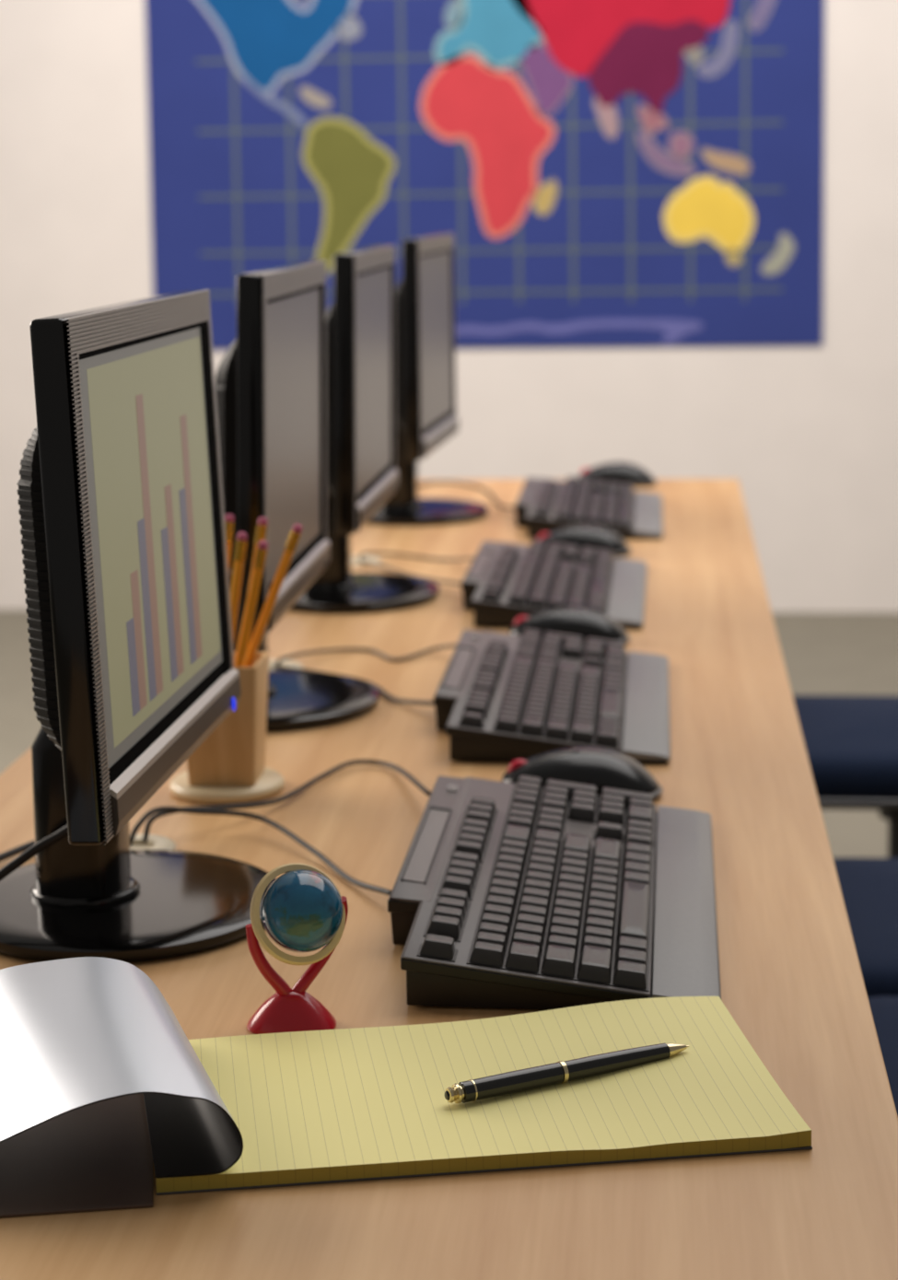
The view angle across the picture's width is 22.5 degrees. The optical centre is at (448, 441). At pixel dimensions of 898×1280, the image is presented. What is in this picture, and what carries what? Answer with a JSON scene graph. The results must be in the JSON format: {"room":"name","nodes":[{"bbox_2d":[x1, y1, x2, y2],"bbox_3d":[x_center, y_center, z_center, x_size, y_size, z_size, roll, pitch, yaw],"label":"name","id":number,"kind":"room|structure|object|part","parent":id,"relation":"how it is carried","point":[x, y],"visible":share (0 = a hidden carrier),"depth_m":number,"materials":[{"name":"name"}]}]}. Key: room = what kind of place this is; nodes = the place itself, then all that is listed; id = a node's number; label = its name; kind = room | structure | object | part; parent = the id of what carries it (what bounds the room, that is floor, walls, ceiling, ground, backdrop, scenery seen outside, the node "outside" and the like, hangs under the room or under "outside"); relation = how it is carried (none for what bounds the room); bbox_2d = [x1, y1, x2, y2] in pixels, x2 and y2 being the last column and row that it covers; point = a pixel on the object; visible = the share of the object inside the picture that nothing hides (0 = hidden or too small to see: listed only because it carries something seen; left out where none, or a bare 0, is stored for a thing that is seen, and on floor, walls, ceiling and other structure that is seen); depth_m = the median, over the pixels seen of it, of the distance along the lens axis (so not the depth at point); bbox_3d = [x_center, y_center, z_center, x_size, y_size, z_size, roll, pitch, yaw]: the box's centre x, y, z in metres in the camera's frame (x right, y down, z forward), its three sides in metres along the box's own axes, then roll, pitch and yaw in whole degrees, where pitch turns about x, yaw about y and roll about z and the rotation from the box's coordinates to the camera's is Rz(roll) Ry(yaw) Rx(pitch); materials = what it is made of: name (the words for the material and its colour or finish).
{"room":"computer lab","nodes":[
{"label":"computer lab","id":0,"kind":"room"},
{"bbox_2d":[0,0,897,612],"bbox_3d":[0.074,-1.496,6.516,9.000,4.000,0.150,0,6,5],"label":"wall","id":1,"kind":"structure","parent":0,"point":[808,434],"depth_m":6.57,"materials":[{"name":"paint"}]},
{"bbox_2d":[145,0,824,349],"bbox_3d":[0.094,-0.930,6.498,1.948,1.320,0.007,0,6,5],"label":"map","id":2,"kind":"object","parent":1,"relation":"attached to","point":[601,173],"visible":0.98,"depth_m":6.50,"materials":[{"name":"blue paper"}]},
{"bbox_2d":[0,609,897,858],"bbox_3d":[-0.274,1.024,2.516,9.000,0.100,8.700,0,6,5],"label":"floor","id":3,"kind":"structure","parent":0,"point":[823,653],"depth_m":5.83,"materials":[{"name":"plastic"}]},
{"bbox_2d":[0,478,897,1279],"bbox_3d":[-0.006,0.621,2.355,0.745,0.730,3.420,0,6,5],"label":"table","id":4,"kind":"object","parent":3,"relation":"on","point":[792,981],"visible":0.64,"depth_m":1.50,"materials":[{"name":"brown wood"}]},
{"bbox_2d":[0,839,34,861],"bbox_3d":[-0.355,0.324,1.702,0.062,0.013,0.244,4,8,39],"label":"cable","id":5,"kind":"object","parent":4,"relation":"on","point":[17,850],"visible":0.23,"depth_m":1.76,"materials":[{"name":"black plastic"}]},
{"bbox_2d":[0,825,68,881],"bbox_3d":[-0.341,0.279,1.538,0.239,0.143,0.025,-3,7,-21],"label":"power cable","id":6,"kind":"object","parent":4,"relation":"on","point":[60,834],"visible":0.45,"depth_m":1.57,"materials":[{"name":"black plastic"}]},
{"bbox_2d":[0,289,276,962],"bbox_3d":[-0.242,0.123,1.583,0.234,0.441,0.380,0,7,7],"label":"computer monitor","id":7,"kind":"object","parent":4,"relation":"on","point":[122,541],"visible":0.98,"depth_m":1.53,"materials":[{"name":"black plastic"}]},
{"bbox_3d":[-0.200,0.064,1.573,0.013,0.276,0.352,0,7,7],"label":"frame","id":8,"kind":"part","parent":7,"relation":"part of","materials":[{"name":"black plastic"}]},
{"bbox_2d":[129,834,175,850],"bbox_3d":[-0.247,0.320,1.779,0.063,0.006,0.063,0,6,5],"label":"cable grommet","id":9,"kind":"object","parent":4,"relation":"on","point":[154,842],"visible":0.41,"depth_m":1.79,"materials":[{"name":"beige plastic"}]},
{"bbox_2d":[169,651,284,804],"bbox_3d":[-0.193,0.245,1.950,0.099,0.115,0.099,0,6,5],"label":"pencil cup","id":10,"kind":"object","parent":4,"relation":"on","point":[228,767],"visible":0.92,"depth_m":1.92,"materials":[{"name":"beige paint"}]},
{"bbox_2d":[222,513,233,587],"bbox_3d":[-0.200,0.173,1.947,0.038,0.222,0.009,-6,8,-38],"label":"pencil","id":11,"kind":"object","parent":10,"relation":"in","point":[229,518],"visible":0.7,"depth_m":1.94,"materials":[{"name":"orange"}]},
{"bbox_2d":[228,532,246,655],"bbox_3d":[-0.188,0.181,1.921,0.038,0.212,0.009,1,7,14],"label":"pencil","id":12,"kind":"object","parent":10,"relation":"in","point":[241,541],"visible":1,"depth_m":1.91,"materials":[{"name":"orange"}]},
{"bbox_2d":[232,540,267,666],"bbox_3d":[-0.177,0.184,1.926,0.056,0.204,0.009,2,7,24],"label":"pencil","id":13,"kind":"object","parent":10,"relation":"in","point":[261,549],"visible":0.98,"depth_m":1.91,"materials":[{"name":"orange"}]},
{"bbox_2d":[245,517,267,652],"bbox_3d":[-0.175,0.174,1.956,0.041,0.218,0.009,-2,7,-8],"label":"pencil","id":14,"kind":"object","parent":10,"relation":"in","point":[261,526],"visible":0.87,"depth_m":1.94,"materials":[{"name":"orange"}]},
{"bbox_2d":[243,523,302,666],"bbox_3d":[-0.167,0.176,1.946,0.090,0.215,0.009,1,7,13],"label":"pencil","id":15,"kind":"object","parent":10,"relation":"in","point":[293,540],"visible":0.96,"depth_m":1.93,"materials":[{"name":"orange painted wood"},{"name":"pink rubber"},{"name":"brass"}]},
{"bbox_2d":[129,806,391,895],"bbox_3d":[-0.121,0.309,1.737,0.262,0.028,0.094,4,8,35],"label":"cable","id":16,"kind":"object","parent":4,"relation":"on","point":[328,862],"visible":0.97,"depth_m":1.78,"materials":[{"name":"black plastic"}]},
{"bbox_2d":[268,660,302,670],"bbox_3d":[-0.189,0.244,2.441,0.063,0.006,0.063,0,6,5],"label":"cable grommet","id":17,"kind":"object","parent":4,"relation":"on","point":[288,663],"visible":0.33,"depth_m":2.45,"materials":[{"name":"beige plastic"}]},
{"bbox_2d":[141,759,430,842],"bbox_3d":[-0.149,0.293,1.909,0.253,0.022,0.186,-3,7,-17],"label":"cable","id":18,"kind":"object","parent":4,"relation":"on","point":[401,771],"visible":0.99,"depth_m":1.89,"materials":[{"name":"black plastic"}]},
{"bbox_2d":[213,260,379,732],"bbox_3d":[-0.159,0.049,2.223,0.259,0.442,0.315,-5,8,-33],"label":"computer monitor","id":19,"kind":"object","parent":4,"relation":"on","point":[271,388],"visible":0.72,"depth_m":2.16,"materials":[{"name":"black plastic"}]},
{"bbox_3d":[-0.149,-0.010,2.219,0.007,0.276,0.352,0,6,5],"label":"frame","id":20,"kind":"part","parent":19,"relation":"part of","materials":[{"name":"black plastic"}]},
{"bbox_2d":[245,862,348,1034],"bbox_3d":[-0.095,0.313,1.395,0.062,0.102,0.053,0,6,5],"label":"globe","id":21,"kind":"object","parent":4,"relation":"on","point":[303,910],"visible":1,"depth_m":1.38,"materials":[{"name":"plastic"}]},
{"bbox_3d":[-0.110,0.324,1.395,0.031,0.053,0.009,-2,7,-10],"label":"arm","id":22,"kind":"part","parent":21,"relation":"part of","materials":[{"name":"red plastic"}]},
{"bbox_3d":[-0.083,0.316,1.407,0.043,0.066,0.016,-3,7,-18],"label":"arm","id":23,"kind":"part","parent":21,"relation":"part of","materials":[{"name":"red plastic"}]},
{"bbox_2d":[272,664,433,705],"bbox_3d":[-0.085,0.249,2.326,0.040,0.017,0.292,-6,8,-39],"label":"cable","id":24,"kind":"object","parent":4,"relation":"on","point":[276,667],"visible":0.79,"depth_m":2.30,"materials":[{"name":"black plastic"}]},
{"bbox_2d":[289,244,439,613],"bbox_3d":[-0.101,-0.020,2.821,0.259,0.442,0.314,-5,8,-32],"label":"computer monitor","id":25,"kind":"object","parent":4,"relation":"on","point":[362,474],"visible":0.8,"depth_m":2.76,"materials":[{"name":"black plastic"}]},
{"bbox_3d":[-0.091,-0.079,2.817,0.006,0.276,0.352,0,6,6],"label":"frame","id":26,"kind":"part","parent":25,"relation":"part of","materials":[{"name":"black plastic"}]},
{"bbox_2d":[274,643,456,664],"bbox_3d":[-0.090,0.228,2.488,0.205,0.024,0.085,-1,6,-5],"label":"cable","id":27,"kind":"object","parent":4,"relation":"on","point":[451,645],"visible":0.93,"depth_m":2.50,"materials":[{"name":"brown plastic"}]},
{"bbox_2d":[351,556,381,566],"bbox_3d":[-0.126,0.165,3.132,0.063,0.006,0.063,0,6,5],"label":"cable grommet","id":28,"kind":"object","parent":4,"relation":"on","point":[354,563],"visible":0.5,"depth_m":3.12,"materials":[{"name":"beige plastic"}]},
{"bbox_2d":[0,956,812,1217],"bbox_3d":[-0.147,0.348,1.258,0.667,0.063,0.216,-2,7,-7],"label":"pad","id":29,"kind":"object","parent":4,"relation":"on","point":[101,1081],"visible":0.97,"depth_m":1.24,"materials":[{"name":"yellow paper"}]},
{"bbox_2d":[443,1042,688,1103],"bbox_3d":[0.069,0.359,1.289,0.160,0.012,0.012,-3,7,-27],"label":"ballpoint pen","id":30,"kind":"object","parent":29,"relation":"on","point":[559,1072],"visible":1,"depth_m":1.28,"materials":[{"name":"black lacquer"},{"name":"pale gold metal"}]},
{"bbox_2d":[357,558,461,585],"bbox_3d":[-0.049,0.172,2.987,0.016,0.018,0.313,-4,7,-28],"label":"cable","id":31,"kind":"object","parent":4,"relation":"on","point":[359,560],"visible":0.86,"depth_m":3.01,"materials":[{"name":"brown plastic"}]},
{"bbox_2d":[359,551,474,560],"bbox_3d":[-0.028,0.157,3.110,0.193,0.021,0.063,3,7,30],"label":"cable","id":32,"kind":"object","parent":4,"relation":"on","point":[366,552],"visible":0.97,"depth_m":3.14,"materials":[{"name":"brown plastic"}]},
{"bbox_2d":[365,232,488,525],"bbox_3d":[-0.026,-0.100,3.526,0.259,0.442,0.310,-5,7,-30],"label":"computer monitor","id":33,"kind":"object","parent":4,"relation":"on","point":[426,417],"visible":0.87,"depth_m":3.47,"materials":[{"name":"black plastic"}]},
{"bbox_3d":[-0.017,-0.159,3.520,0.002,0.276,0.352,0,7,8],"label":"frame","id":34,"kind":"part","parent":33,"relation":"part of","materials":[{"name":"black plastic"}]},
{"bbox_2d":[418,480,514,509],"bbox_3d":[0.057,0.086,3.739,0.127,0.019,0.438,-4,7,-29],"label":"cable","id":35,"kind":"object","parent":4,"relation":"on","point":[437,482],"visible":0.75,"depth_m":3.90,"materials":[{"name":"black plastic"}]},
{"bbox_2d":[433,628,670,763],"bbox_3d":[0.106,0.244,2.241,0.224,0.043,0.438,0,6,5],"label":"keyboard","id":36,"kind":"object","parent":4,"relation":"on","point":[498,696],"visible":0.99,"depth_m":2.16,"materials":[{"name":"grey plastic"}]},
{"bbox_2d":[442,647,473,688],"bbox_3d":[0.010,0.227,2.269,0.015,0.003,0.180,0,6,5],"label":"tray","id":37,"kind":"object","parent":36,"relation":"on","point":[459,673],"depth_m":2.25,"materials":[{"name":"grey plastic"}]},
{"bbox_2d":[460,539,647,628],"bbox_3d":[0.136,0.174,2.857,0.224,0.043,0.438,0,6,6],"label":"keyboard","id":38,"kind":"object","parent":4,"relation":"on","point":[504,582],"visible":0.98,"depth_m":2.79,"materials":[{"name":"grey plastic"}]},
{"bbox_2d":[468,551,490,577],"bbox_3d":[0.040,0.157,2.886,0.015,0.003,0.180,0,6,6],"label":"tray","id":39,"kind":"object","parent":38,"relation":"on","point":[480,566],"depth_m":2.87,"materials":[{"name":"grey plastic"}]},
{"bbox_2d":[387,775,721,1009],"bbox_3d":[0.080,0.313,1.631,0.224,0.043,0.438,0,6,6],"label":"keyboard","id":40,"kind":"object","parent":4,"relation":"on","point":[525,894],"visible":1,"depth_m":1.55,"materials":[{"name":"black plastic"}]},
{"bbox_2d":[402,808,449,883],"bbox_3d":[-0.016,0.296,1.661,0.015,0.003,0.180,0,6,6],"label":"tray","id":41,"kind":"object","parent":40,"relation":"on","point":[426,860],"depth_m":1.64,"materials":[{"name":"grey plastic"}]},
{"bbox_2d":[509,606,629,643],"bbox_3d":[0.136,0.208,2.568,0.140,0.040,0.072,0,6,5],"label":"computer mouse","id":42,"kind":"object","parent":4,"relation":"on","point":[586,622],"visible":0.71,"depth_m":2.54,"materials":[{"name":"grey plastic"}]},
{"bbox_2d":[500,746,663,800],"bbox_3d":[0.112,0.281,1.924,0.140,0.040,0.072,0,6,5],"label":"computer mouse","id":43,"kind":"object","parent":4,"relation":"on","point":[600,768],"visible":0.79,"depth_m":1.90,"materials":[{"name":"black plastic"}]},
{"bbox_2d":[537,525,631,557],"bbox_3d":[0.187,0.138,3.182,0.140,0.040,0.072,0,6,5],"label":"computer mouse","id":44,"kind":"object","parent":4,"relation":"on","point":[587,536],"visible":0.66,"depth_m":3.16,"materials":[{"name":"grey plastic"}]},
{"bbox_2d":[514,476,663,538],"bbox_3d":[0.221,0.097,3.522,0.224,0.043,0.438,0,6,5],"label":"keyboard","id":45,"kind":"object","parent":4,"relation":"on","point":[542,505],"visible":1,"depth_m":3.44,"materials":[{"name":"grey plastic"}]},
{"bbox_2d":[577,462,656,487],"bbox_3d":[0.290,0.054,3.906,0.140,0.040,0.072,0,6,5],"label":"computer mouse","id":46,"kind":"object","parent":4,"relation":"on","point":[622,472],"visible":0.77,"depth_m":3.88,"materials":[{"name":"grey plastic"}]},
{"bbox_2d":[792,695,897,858],"bbox_3d":[0.712,0.445,3.356,0.536,0.835,0.434,0,6,5],"label":"office chair","id":47,"kind":"object","parent":3,"relation":"on","point":[851,741],"visible":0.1,"depth_m":3.22,"materials":[{"name":"blue fabric"}]},
{"bbox_3d":[0.674,0.442,3.355,0.458,0.074,0.418,0,6,5],"label":"seat","id":48,"kind":"part","parent":47,"relation":"part of","materials":[{"name":"blue fabric"}]},
{"bbox_2d":[833,857,897,997],"bbox_3d":[0.659,0.543,2.498,0.536,0.835,0.434,0,6,5],"label":"office chair","id":49,"kind":"object","parent":3,"relation":"on","point":[868,886],"visible":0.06,"depth_m":2.47,"materials":[{"name":"blue fabric"}]},
{"bbox_2d":[868,996,897,1116],"bbox_3d":[0.619,0.596,2.038,0.536,0.835,0.434,0,6,5],"label":"office chair","id":50,"kind":"object","parent":3,"relation":"on","point":[884,1009],"visible":0.05,"depth_m":2.13,"materials":[{"name":"blue fabric"}]}
]}

